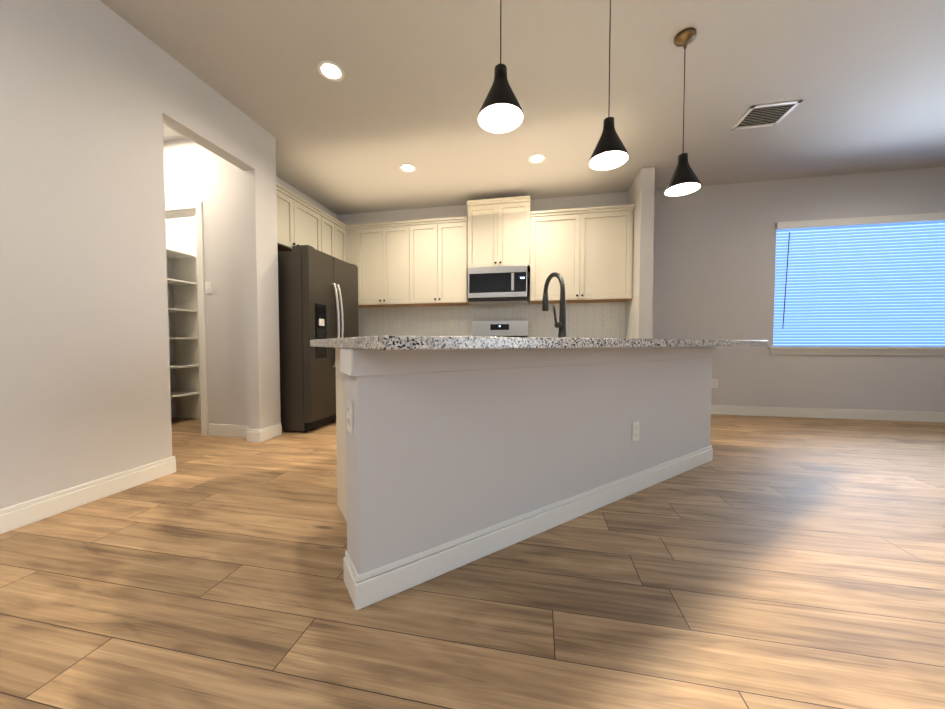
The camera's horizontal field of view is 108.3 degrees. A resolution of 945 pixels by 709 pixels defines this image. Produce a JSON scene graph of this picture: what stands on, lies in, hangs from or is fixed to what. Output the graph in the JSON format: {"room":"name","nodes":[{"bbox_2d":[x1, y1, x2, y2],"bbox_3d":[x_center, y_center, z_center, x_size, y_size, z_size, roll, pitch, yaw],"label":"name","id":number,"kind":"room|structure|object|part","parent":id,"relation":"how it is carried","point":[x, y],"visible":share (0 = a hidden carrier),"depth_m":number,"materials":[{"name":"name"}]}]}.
{"room":"kitchen","nodes":[
{"label":"kitchen","id":0,"kind":"room"},
{"bbox_2d":[0,0,254,508],"bbox_3d":[-2.601,-0.533,-0.062,0.120,2.860,6.385,0,2,11],"label":"wall","id":1,"kind":"structure","parent":0,"point":[85,393],"depth_m":1.90,"materials":[{"name":"white paint"}]},
{"bbox_2d":[0,456,175,533],"bbox_3d":[-2.603,0.851,-0.380,0.021,0.115,5.617,0,2,11],"label":"baseboard","id":2,"kind":"structure","parent":1,"relation":"attached to","point":[16,516],"depth_m":1.87,"materials":[{"name":"white wood"}]},
{"bbox_2d":[166,217,196,418],"bbox_3d":[-3.511,-0.684,4.570,0.120,2.860,1.925,0,2,11],"label":"wall","id":3,"kind":"structure","parent":0,"point":[181,234],"depth_m":4.06,"materials":[{"name":"white paint"}]},
{"bbox_2d":[163,138,248,425],"bbox_3d":[-3.069,-0.647,3.443,2.140,2.860,0.120,0,2,11],"label":"wall","id":4,"kind":"structure","parent":0,"point":[210,180],"depth_m":3.25,"materials":[{"name":"white paint"}]},
{"bbox_2d":[165,201,207,434],"bbox_3d":[-3.060,-0.342,3.445,1.004,2.249,0.140,0,2,11],"label":"door frame","id":5,"kind":"structure","parent":4,"relation":"attached to","point":[185,209],"depth_m":3.29,"materials":[{"name":"white wood"}]},
{"bbox_2d":[205,281,211,293],"bbox_3d":[-2.537,-0.642,3.272,0.070,0.114,0.012,0,2,11],"label":"light switch","id":6,"kind":"object","parent":4,"relation":"attached to","point":[208,289],"visible":1,"depth_m":3.27,"materials":[{"name":"white plastic"}]},
{"bbox_2d":[208,424,255,440],"bbox_3d":[-2.301,0.732,3.259,0.545,0.115,0.041,0,2,11],"label":"baseboard","id":7,"kind":"structure","parent":4,"relation":"attached to","point":[225,430],"depth_m":3.26,"materials":[{"name":"white wood"}]},
{"bbox_2d":[243,121,280,428],"bbox_3d":[-1.966,-0.639,3.195,0.120,2.860,0.255,0,2,11],"label":"wall column","id":8,"kind":"structure","parent":0,"point":[261,273],"depth_m":3.12,"materials":[{"name":"white paint"}]},
{"bbox_2d":[256,423,281,441],"bbox_3d":[-1.903,0.733,3.218,0.018,0.115,0.273,0,2,11],"label":"baseboard","id":9,"kind":"structure","parent":8,"relation":"attached to","point":[269,432],"depth_m":3.18,"materials":[{"name":"white wood"}]},
{"bbox_2d":[276,176,336,218],"bbox_3d":[-2.314,-0.677,4.337,0.120,2.860,1.925,0,2,11],"label":"wall","id":10,"kind":"structure","parent":0,"point":[301,194],"depth_m":4.50,"materials":[{"name":"white paint"}]},
{"bbox_2d":[276,182,323,252],"bbox_3d":[-2.151,-1.485,3.848,0.374,0.608,0.970,0,2,11],"label":"upper cabinet","id":11,"kind":"object","parent":10,"relation":"attached to","point":[299,222],"depth_m":3.86,"materials":[{"name":"beige wood"}]},
{"bbox_2d":[324,212,347,262],"bbox_3d":[-2.003,-1.255,4.613,0.374,1.118,0.569,0,2,11],"label":"upper cabinet","id":12,"kind":"object","parent":10,"relation":"attached to","point":[335,231],"depth_m":4.59,"materials":[{"name":"beige wood"}]},
{"bbox_2d":[0,414,944,708],"bbox_3d":[1.187,0.915,0.340,12.000,0.060,8.830,0,2,11],"label":"floor","id":13,"kind":"structure","parent":0,"point":[764,562],"depth_m":1.21,"materials":[{"name":"brown wood"}]},
{"bbox_2d":[166,248,200,418],"bbox_3d":[-2.907,-0.212,4.491,1.098,1.922,1.875,0,2,11],"label":"pantry shelving","id":14,"kind":"object","parent":13,"relation":"on","point":[184,283],"visible":0.04,"depth_m":4.03,"materials":[{"name":"white wood"}]},
{"bbox_2d":[278,245,358,432],"bbox_3d":[-1.861,-0.155,3.850,0.910,1.850,0.920,0,2,11],"label":"refrigerator","id":15,"kind":"object","parent":13,"relation":"on","point":[318,294],"visible":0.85,"depth_m":3.40,"materials":[{"name":"grey metal"}]},
{"bbox_2d":[472,321,527,336],"bbox_3d":[0.322,0.133,4.451,0.770,1.175,0.707,0,2,11],"label":"range","id":16,"kind":"object","parent":13,"relation":"on","point":[499,328],"visible":0.21,"depth_m":4.71,"materials":[{"name":"silver metal"}]},
{"bbox_2d":[310,344,715,610],"bbox_3d":[0.485,0.384,2.226,2.684,0.879,0.878,-1,2,-33],"label":"kitchen island","id":17,"kind":"object","parent":13,"relation":"on","point":[454,452],"depth_m":1.47,"materials":[{"name":"white paint"}]},
{"bbox_3d":[0.677,0.394,1.936,2.684,0.877,0.180,-1,2,-33],"label":"trim","id":18,"kind":"part","parent":17,"relation":"part of","materials":[{"name":"white paint"}]},
{"bbox_2d":[310,335,768,351],"bbox_3d":[0.573,-0.069,2.074,2.680,0.037,1.188,-1,2,-33],"label":"island countertop","id":19,"kind":"structure","parent":17,"relation":"on","point":[385,343],"depth_m":1.13,"materials":[{"name":"grey stone"}]},
{"bbox_2d":[542,272,566,335],"bbox_3d":[0.465,-0.286,2.005,0.109,0.400,0.186,-1,2,-33],"label":"faucet","id":20,"kind":"object","parent":19,"relation":"on","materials":[{"name":"black metal"}]},
{"bbox_2d":[100,0,944,214],"bbox_3d":[1.187,-2.024,0.244,12.000,0.100,8.830,0,2,11],"label":"ceiling","id":21,"kind":"structure","parent":0,"point":[864,80],"depth_m":2.60,"materials":[{"name":"grey paint"}]},
{"bbox_2d":[317,60,344,81],"bbox_3d":[-1.020,-2.041,2.462,0.184,0.010,0.184,0,2,11],"label":"recessed light","id":22,"kind":"object","parent":21,"relation":"in","point":[331,72],"visible":1,"depth_m":2.46,"materials":[{"name":"white"}]},
{"bbox_2d":[399,163,415,171],"bbox_3d":[-0.724,-2.085,3.820,0.184,0.010,0.184,0,2,11],"label":"recessed light","id":23,"kind":"object","parent":21,"relation":"in","point":[406,167],"visible":1,"depth_m":3.81,"materials":[{"name":"white"}]},
{"bbox_2d":[477,0,523,133],"bbox_3d":[0.125,-1.529,1.502,0.206,0.970,0.206,0,2,11],"label":"pendant light","id":24,"kind":"object","parent":21,"relation":"hanging from","point":[500,111],"visible":1,"depth_m":1.49,"materials":[{"name":"black metal"},{"name":"white diffuser"}]},
{"bbox_2d":[528,154,545,163],"bbox_3d":[0.685,-2.079,3.627,0.184,0.010,0.184,0,2,11],"label":"recessed light","id":25,"kind":"object","parent":21,"relation":"in","point":[535,158],"visible":1,"depth_m":3.62,"materials":[{"name":"white"}]},
{"bbox_2d":[589,0,628,170],"bbox_3d":[0.743,-1.541,1.850,0.206,0.970,0.206,0,2,11],"label":"pendant light","id":26,"kind":"object","parent":21,"relation":"hanging from","point":[610,151],"visible":1,"depth_m":1.84,"materials":[{"name":"black metal"},{"name":"white diffuser"}]},
{"bbox_2d":[664,27,700,196],"bbox_3d":[1.361,-1.552,2.198,0.206,0.970,0.206,0,2,11],"label":"pendant light","id":27,"kind":"object","parent":21,"relation":"hanging from","point":[684,180],"visible":1,"depth_m":2.18,"materials":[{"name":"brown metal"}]},
{"bbox_2d":[731,100,802,129],"bbox_3d":[2.518,-2.056,2.945,0.360,0.012,0.320,0,2,11],"label":"ceiling vent","id":28,"kind":"object","parent":21,"relation":"in","point":[765,115],"visible":1,"depth_m":2.93,"materials":[{"name":"white metal"}]},
{"bbox_2d":[337,167,944,411],"bbox_3d":[2.014,-0.683,4.535,11.940,2.860,0.120,0,2,11],"label":"wall","id":29,"kind":"structure","parent":0,"point":[714,254],"depth_m":4.19,"materials":[{"name":"white paint"}]},
{"bbox_2d":[356,220,407,307],"bbox_3d":[-1.217,-1.264,4.893,0.787,1.118,0.373,0,2,11],"label":"upper cabinet","id":30,"kind":"object","parent":29,"relation":"attached to","point":[382,247],"depth_m":4.74,"materials":[{"name":"beige wood"}]},
{"bbox_2d":[408,216,471,305],"bbox_3d":[-0.435,-1.259,4.741,0.805,1.118,0.373,0,2,11],"label":"upper cabinet","id":31,"kind":"object","parent":29,"relation":"attached to","point":[437,247],"depth_m":4.59,"materials":[{"name":"beige wood"}]},
{"bbox_2d":[358,302,625,338],"bbox_3d":[-0.030,-0.447,4.875,4.159,0.534,0.009,0,2,11],"label":"tile backsplash","id":32,"kind":"structure","parent":29,"relation":"attached to","point":[585,320],"depth_m":4.81,"materials":[{"name":"white tile"}]},
{"bbox_2d":[449,320,453,327],"bbox_3d":[-0.307,-0.446,4.921,0.070,0.114,0.009,0,2,11],"label":"outlet","id":33,"kind":"object","parent":32,"relation":"attached to","point":[451,323],"visible":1,"depth_m":4.92,"materials":[{"name":"white plastic"}]},
{"bbox_2d":[467,196,531,267],"bbox_3d":[0.363,-1.578,4.575,0.818,0.869,0.373,0,2,11],"label":"upper cabinet","id":34,"kind":"object","parent":29,"relation":"attached to","point":[499,229],"depth_m":4.42,"materials":[{"name":"beige wood"}]},
{"bbox_2d":[468,265,527,304],"bbox_3d":[0.351,-0.917,4.568,0.764,0.444,0.431,0,2,11],"label":"microwave","id":35,"kind":"object","parent":34,"relation":"attached to","point":[498,285],"visible":1,"depth_m":4.39,"materials":[{"name":"silver metal"}]},
{"bbox_2d":[528,204,634,303],"bbox_3d":[1.370,-1.248,4.389,1.230,1.118,0.373,0,2,11],"label":"upper cabinet","id":36,"kind":"object","parent":29,"relation":"attached to","point":[586,253],"depth_m":4.23,"materials":[{"name":"beige wood"}]},
{"bbox_2d":[712,379,717,387],"bbox_3d":[3.052,0.365,4.301,0.070,0.114,0.009,0,2,11],"label":"outlet","id":37,"kind":"object","parent":29,"relation":"attached to","point":[714,383],"visible":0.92,"depth_m":4.30,"materials":[{"name":"white plastic"}]},
{"bbox_2d":[711,405,944,422],"bbox_3d":[4.929,0.710,3.942,5.674,0.115,0.018,0,2,11],"label":"baseboard","id":38,"kind":"structure","parent":29,"relation":"attached to","point":[917,416],"depth_m":4.07,"materials":[{"name":"white wood"}]},
{"bbox_2d":[767,212,944,354],"bbox_3d":[4.551,-0.788,4.007,1.900,1.585,0.160,0,2,11],"label":"window","id":39,"kind":"structure","parent":29,"relation":"in","point":[842,350],"depth_m":3.96,"materials":[{"name":"white"}]},
{"bbox_2d":[773,221,944,346],"bbox_3d":[4.550,-0.799,4.002,1.772,1.409,0.060,0,2,11],"label":"window blinds","id":40,"kind":"object","parent":39,"relation":"attached to","point":[872,285],"visible":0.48,"depth_m":4.00,"materials":[{"name":"blue"}]},
{"bbox_2d":[627,167,654,338],"bbox_3d":[2.023,-0.671,4.162,0.140,2.860,0.610,0,2,11],"label":"wall","id":41,"kind":"structure","parent":0,"point":[641,191],"depth_m":3.86,"materials":[{"name":"white paint"}]},
{"bbox_2d":[622,295,638,338],"bbox_3d":[1.949,-0.424,4.179,0.007,0.534,0.560,0,2,11],"label":"tile backsplash","id":42,"kind":"structure","parent":41,"relation":"attached to","point":[629,329],"depth_m":4.17,"materials":[{"name":"beige tile"}]}
]}

